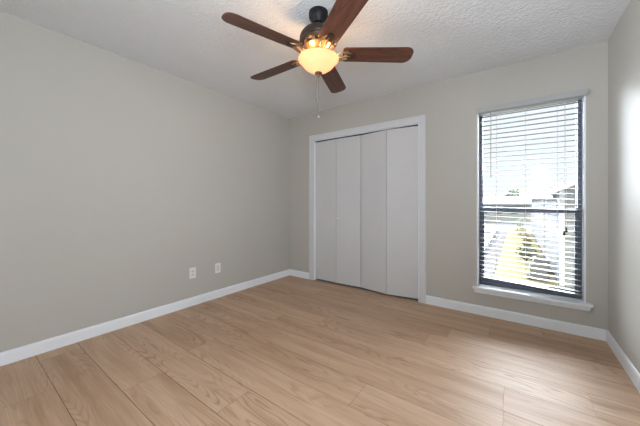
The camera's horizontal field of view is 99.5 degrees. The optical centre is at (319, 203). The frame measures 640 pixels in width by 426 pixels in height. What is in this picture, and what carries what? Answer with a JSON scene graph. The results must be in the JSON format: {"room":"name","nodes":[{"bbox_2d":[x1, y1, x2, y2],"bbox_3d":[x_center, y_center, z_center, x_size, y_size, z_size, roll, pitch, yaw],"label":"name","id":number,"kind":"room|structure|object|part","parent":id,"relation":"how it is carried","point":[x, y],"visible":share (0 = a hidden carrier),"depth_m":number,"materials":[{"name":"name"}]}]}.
{"room":"empty bedroom","nodes":[
{"label":"empty bedroom","id":0,"kind":"room"},
{"bbox_2d":[0,11,288,351],"bbox_3d":[-1.604,-0.104,2.769,0.100,2.440,4.000,0,0,36],"label":"wall","id":1,"kind":"structure","parent":0,"point":[120,177],"depth_m":2.40,"materials":[{"name":"paint"}]},
{"bbox_2d":[0,269,289,366],"bbox_3d":[-1.573,1.071,2.715,0.014,0.091,3.749,0,0,36],"label":"baseboard","id":2,"kind":"structure","parent":1,"relation":"attached to","point":[23,352],"depth_m":2.40,"materials":[{"name":"white paint"}]},
{"bbox_2d":[189,267,195,278],"bbox_3d":[-1.393,0.761,2.967,0.009,0.116,0.072,0,0,36],"label":"wall outlet","id":3,"kind":"object","parent":1,"relation":"attached to","point":[192,271],"visible":1,"depth_m":2.96,"materials":[{"name":"plastic"}]},
{"bbox_2d":[215,263,220,272],"bbox_3d":[-1.212,0.766,3.217,0.008,0.116,0.072,0,0,36],"label":"wall outlet","id":4,"kind":"object","parent":1,"relation":"attached to","point":[217,265],"visible":1,"depth_m":3.21,"materials":[{"name":"plastic"}]},
{"bbox_2d":[0,0,629,118],"bbox_3d":[-0.157,-1.374,1.720,3.675,0.100,4.000,0,0,36],"label":"ceiling","id":5,"kind":"structure","parent":0,"point":[189,40],"depth_m":2.15,"materials":[{"name":"white paint"}]},
{"bbox_2d":[221,0,413,117],"bbox_3d":[-0.053,-0.959,1.907,1.210,0.731,1.261,0,0,36],"label":"ceiling fan","id":6,"kind":"object","parent":5,"relation":"hanging from","point":[318,39],"visible":1,"depth_m":1.80,"materials":[{"name":"brown wood"}]},
{"bbox_3d":[-0.339,-1.034,1.632,0.487,0.006,0.144,0,12,-37],"label":"blade","id":7,"kind":"part","parent":6,"relation":"part of","materials":[{"name":"brown wood"}]},
{"bbox_3d":[-0.348,-1.034,2.116,0.487,0.006,0.144,0,12,35],"label":"blade","id":8,"kind":"part","parent":6,"relation":"part of","materials":[{"name":"brown wood"}]},
{"bbox_3d":[-0.137,-1.021,1.788,0.162,0.038,0.081,0,12,-37],"label":"blade arm","id":9,"kind":"part","parent":6,"relation":"part of","materials":[{"name":"gold metal"}]},
{"bbox_3d":[-0.010,-0.746,1.884,0.003,0.263,0.006,0,0,-11],"label":"pull chain","id":10,"kind":"part","parent":6,"relation":"part of","materials":[{"name":"metal"}]},
{"bbox_3d":[-0.011,-0.956,1.880,0.280,0.096,0.280,0,0,36],"label":"lamp shade","id":11,"kind":"part","parent":6,"relation":"part of","materials":[{"name":"white glass"}]},
{"bbox_3d":[0.038,-1.021,1.732,0.081,0.038,0.162,13,-4,-19],"label":"blade arm","id":12,"kind":"part","parent":6,"relation":"part of","materials":[{"name":"gold metal"}]},
{"bbox_3d":[0.110,-1.034,2.274,0.144,0.006,0.487,-13,-4,17],"label":"blade","id":13,"kind":"part","parent":6,"relation":"part of","materials":[{"name":"brown wood"}]},
{"bbox_3d":[0.123,-1.034,1.491,0.144,0.006,0.487,13,-4,-19],"label":"blade","id":14,"kind":"part","parent":6,"relation":"part of","materials":[{"name":"brown wood"}]},
{"bbox_3d":[0.146,-1.021,1.880,0.162,0.038,0.081,0,-12,-1],"label":"blade arm","id":15,"kind":"part","parent":6,"relation":"part of","materials":[{"name":"gold metal"}]},
{"bbox_3d":[0.401,-1.034,1.887,0.487,0.006,0.144,0,-12,-1],"label":"blade","id":16,"kind":"part","parent":6,"relation":"part of","materials":[{"name":"brown wood"}]},
{"bbox_2d":[0,275,639,425],"bbox_3d":[-0.196,1.166,1.667,3.675,0.100,3.869,0,0,36],"label":"floor","id":17,"kind":"structure","parent":0,"point":[289,350],"depth_m":1.81,"materials":[{"name":"brown wood"}]},
{"bbox_2d":[289,40,607,329],"bbox_3d":[1.163,-0.104,3.541,3.475,2.540,0.801,0,0,36],"label":"wall","id":18,"kind":"structure","parent":0,"point":[449,106],"depth_m":2.81,"materials":[{"name":"paint"}]},
{"bbox_2d":[289,269,308,278],"bbox_3d":[-0.312,1.071,4.107,0.394,0.091,0.014,0,0,36],"label":"baseboard","id":19,"kind":"structure","parent":18,"relation":"attached to","point":[296,273],"depth_m":4.10,"materials":[{"name":"white paint"}]},
{"bbox_2d":[316,135,360,286],"bbox_3d":[0.230,0.102,3.742,0.729,1.984,0.074,0,0,36],"label":"door","id":20,"kind":"structure","parent":18,"relation":"in","point":[338,161],"depth_m":3.72,"materials":[{"name":"paint"}]},
{"bbox_3d":[0.088,0.102,3.863,0.357,1.984,0.030,0,0,38],"label":"panel","id":21,"kind":"part","parent":20,"relation":"part of","materials":[{"name":"paint"}]},
{"bbox_3d":[0.385,0.102,3.648,0.366,1.984,0.030,0,0,33],"label":"panel","id":22,"kind":"part","parent":20,"relation":"part of","materials":[{"name":"paint"}]},
{"bbox_2d":[309,114,425,303],"bbox_3d":[0.557,0.062,3.566,1.648,2.108,0.172,0,0,36],"label":"door frame","id":23,"kind":"structure","parent":18,"relation":"attached to","point":[420,121],"depth_m":3.21,"materials":[{"name":"paint"}]},
{"bbox_2d":[361,126,417,298],"bbox_3d":[0.817,0.102,3.298,0.730,1.984,0.103,0,0,36],"label":"door","id":24,"kind":"structure","parent":18,"relation":"in","point":[389,158],"depth_m":3.25,"materials":[{"name":"paint"}]},
{"bbox_3d":[0.677,0.102,3.412,0.371,1.984,0.030,0,0,44],"label":"panel","id":25,"kind":"part","parent":24,"relation":"part of","materials":[{"name":"paint"}]},
{"bbox_3d":[0.972,0.102,3.198,0.362,1.984,0.030,0,0,28],"label":"panel","id":26,"kind":"part","parent":24,"relation":"part of","materials":[{"name":"paint"}]},
{"bbox_2d":[472,96,593,310],"bbox_3d":[1.939,-0.024,2.546,0.869,1.840,0.201,0,0,36],"label":"window","id":27,"kind":"structure","parent":18,"relation":"in","point":[485,286],"depth_m":2.42,"materials":[{"name":"white paint"}]},
{"bbox_3d":[1.972,0.423,2.594,0.718,0.758,0.026,0,0,36],"label":"sash","id":28,"kind":"part","parent":27,"relation":"part of","materials":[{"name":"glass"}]},
{"bbox_3d":[1.987,-0.420,2.615,0.718,0.999,0.022,0,0,36],"label":"sash","id":29,"kind":"part","parent":27,"relation":"part of","materials":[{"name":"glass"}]},
{"bbox_2d":[476,89,587,296],"bbox_3d":[1.921,-0.077,2.524,0.804,1.746,0.121,0,0,36],"label":"window blind","id":30,"kind":"object","parent":27,"relation":"attached to","point":[579,94],"visible":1,"depth_m":2.50,"materials":[{"name":"plastic"}]},
{"bbox_3d":[1.743,-0.079,2.677,0.002,1.670,0.053,0,0,36],"label":"ladder cord","id":31,"kind":"part","parent":30,"relation":"part of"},
{"bbox_3d":[1.928,-0.072,2.542,0.002,1.684,0.053,0,0,36],"label":"ladder cord","id":32,"kind":"part","parent":30,"relation":"part of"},
{"bbox_3d":[1.932,0.766,2.539,0.760,0.016,0.048,4,2,36],"label":"rail","id":33,"kind":"part","parent":30,"relation":"part of","materials":[{"name":"plastic"}]},
{"bbox_3d":[2.114,-0.337,2.344,0.007,1.155,0.005,0,0,-27],"label":"pull cord","id":34,"kind":"part","parent":30,"relation":"part of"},
{"bbox_3d":[2.120,-0.351,2.339,0.004,1.125,0.011,0,0,-34],"label":"pull cord","id":35,"kind":"part","parent":30,"relation":"part of","materials":[{"name":"white plastic"}]},
{"bbox_3d":[1.921,0.843,2.522,0.869,0.022,0.141,0,0,36],"label":"sill","id":36,"kind":"part","parent":27,"relation":"part of","materials":[{"name":"white paint"}]},
{"bbox_2d":[426,295,605,340],"bbox_3d":[1.751,1.071,2.612,1.405,0.091,0.014,0,0,36],"label":"baseboard","id":37,"kind":"structure","parent":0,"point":[556,325],"depth_m":2.51,"materials":[{"name":"white paint"}]},
{"bbox_2d":[608,0,639,372],"bbox_3d":[1.290,-0.104,0.670,0.100,2.440,4.000,0,0,36],"label":"wall","id":38,"kind":"structure","parent":0,"point":[624,41],"depth_m":1.86,"materials":[{"name":"paint"}]},
{"bbox_2d":[606,330,639,392],"bbox_3d":[1.229,1.071,0.683,0.014,0.091,3.749,0,0,36],"label":"baseboard","id":39,"kind":"structure","parent":38,"relation":"attached to","point":[634,375],"depth_m":1.82,"materials":[{"name":"white paint"}]},
{"label":"outside","id":40,"kind":"structure","parent":0,"visible":0},
{"bbox_2d":[485,222,573,288],"bbox_3d":[77.329,4.166,106.669,300.000,0.100,256.500,0,0,36],"label":"ground","id":41,"kind":"structure","parent":40,"point":[487,223],"depth_m":42.91,"materials":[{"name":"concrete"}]},
{"bbox_2d":[485,230,495,235],"bbox_3d":[18.804,3.361,33.179,4.440,1.510,1.860,0,0,36],"label":"parked car","id":42,"kind":"object","parent":41,"relation":"on","point":[486,231],"visible":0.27,"depth_m":31.57,"materials":[{"name":"paint"}]},
{"bbox_2d":[485,225,508,277],"bbox_3d":[19.638,4.086,29.611,0.840,0.060,53.000,0,0,36],"label":"path","id":43,"kind":"structure","parent":41,"relation":"on","point":[503,228],"depth_m":22.43,"materials":[{"name":"concrete"}]},
{"bbox_2d":[483,197,530,222],"bbox_3d":[39.365,1.316,64.097,17.300,5.600,11.200,0,0,36],"label":"building","id":44,"kind":"structure","parent":41,"relation":"on","point":[504,202],"depth_m":58.08,"materials":[{"name":"white"}]},
{"bbox_2d":[504,189,521,196],"bbox_3d":[48.630,0.213,68.502,4.191,7.812,3.486,0,0,36],"label":"tree","id":45,"kind":"object","parent":41,"relation":"on","point":[513,190],"visible":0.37,"depth_m":68.05,"materials":[{"name":"green plant"}]},
{"bbox_2d":[493,225,562,296],"bbox_3d":[21.108,4.139,28.545,2.770,0.054,53.000,0,0,36],"label":"lawn","id":46,"kind":"structure","parent":41,"relation":"on","point":[510,228],"depth_m":19.55,"materials":[{"name":"yellow plant"}]},
{"bbox_2d":[514,218,524,225],"bbox_3d":[34.357,3.209,46.761,1.647,1.779,1.594,0,0,36],"label":"bush","id":47,"kind":"object","parent":46,"relation":"on","point":[519,224],"visible":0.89,"depth_m":46.64,"materials":[{"name":"green plant"}]},
{"bbox_2d":[514,226,527,234],"bbox_3d":[26.161,3.491,35.359,1.494,1.220,1.605,0,0,36],"label":"bush","id":48,"kind":"object","parent":46,"relation":"on","point":[520,229],"visible":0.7,"depth_m":35.19,"materials":[{"name":"green plant"}]},
{"bbox_2d":[515,245,537,261],"bbox_3d":[14.640,3.543,19.184,1.341,1.119,1.989,0,0,36],"label":"bush","id":49,"kind":"object","parent":46,"relation":"on","point":[523,250],"visible":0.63,"depth_m":19.07,"materials":[{"name":"green plant"}]},
{"bbox_2d":[522,234,531,245],"bbox_3d":[19.187,3.435,25.119,0.834,1.332,1.210,0,0,36],"label":"bush","id":50,"kind":"object","parent":46,"relation":"on","point":[527,239],"visible":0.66,"depth_m":24.95,"materials":[{"name":"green plant"}]},
{"bbox_2d":[527,262,549,279],"bbox_3d":[11.921,3.666,14.825,0.950,0.840,0.900,0,0,36],"label":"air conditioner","id":51,"kind":"object","parent":46,"relation":"on","point":[530,265],"visible":0.51,"depth_m":14.59,"materials":[{"name":"metal"}]},
{"bbox_2d":[533,256,552,273],"bbox_3d":[13.431,3.666,16.448,1.000,0.840,0.900,0,0,36],"label":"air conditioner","id":52,"kind":"object","parent":46,"relation":"on","point":[540,257],"visible":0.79,"depth_m":16.19,"materials":[{"name":"metal"}]},
{"bbox_2d":[516,189,543,196],"bbox_3d":[56.216,-0.057,72.808,6.349,8.350,4.256,0,0,36],"label":"tree","id":53,"kind":"object","parent":41,"relation":"on","point":[534,190],"visible":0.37,"depth_m":72.68,"materials":[{"name":"brown plant"}]},
{"bbox_2d":[526,180,575,287],"bbox_3d":[24.629,0.600,24.041,9.280,7.020,32.960,0,0,36],"label":"building","id":54,"kind":"structure","parent":41,"relation":"on","point":[550,199],"depth_m":14.40,"materials":[{"name":"grey"}]},
{"bbox_2d":[548,182,567,190],"bbox_3d":[56.755,-0.513,62.717,6.056,9.262,4.053,0,0,36],"label":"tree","id":55,"kind":"object","parent":41,"relation":"on","point":[558,182],"visible":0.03,"depth_m":63.50,"materials":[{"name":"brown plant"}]}
]}

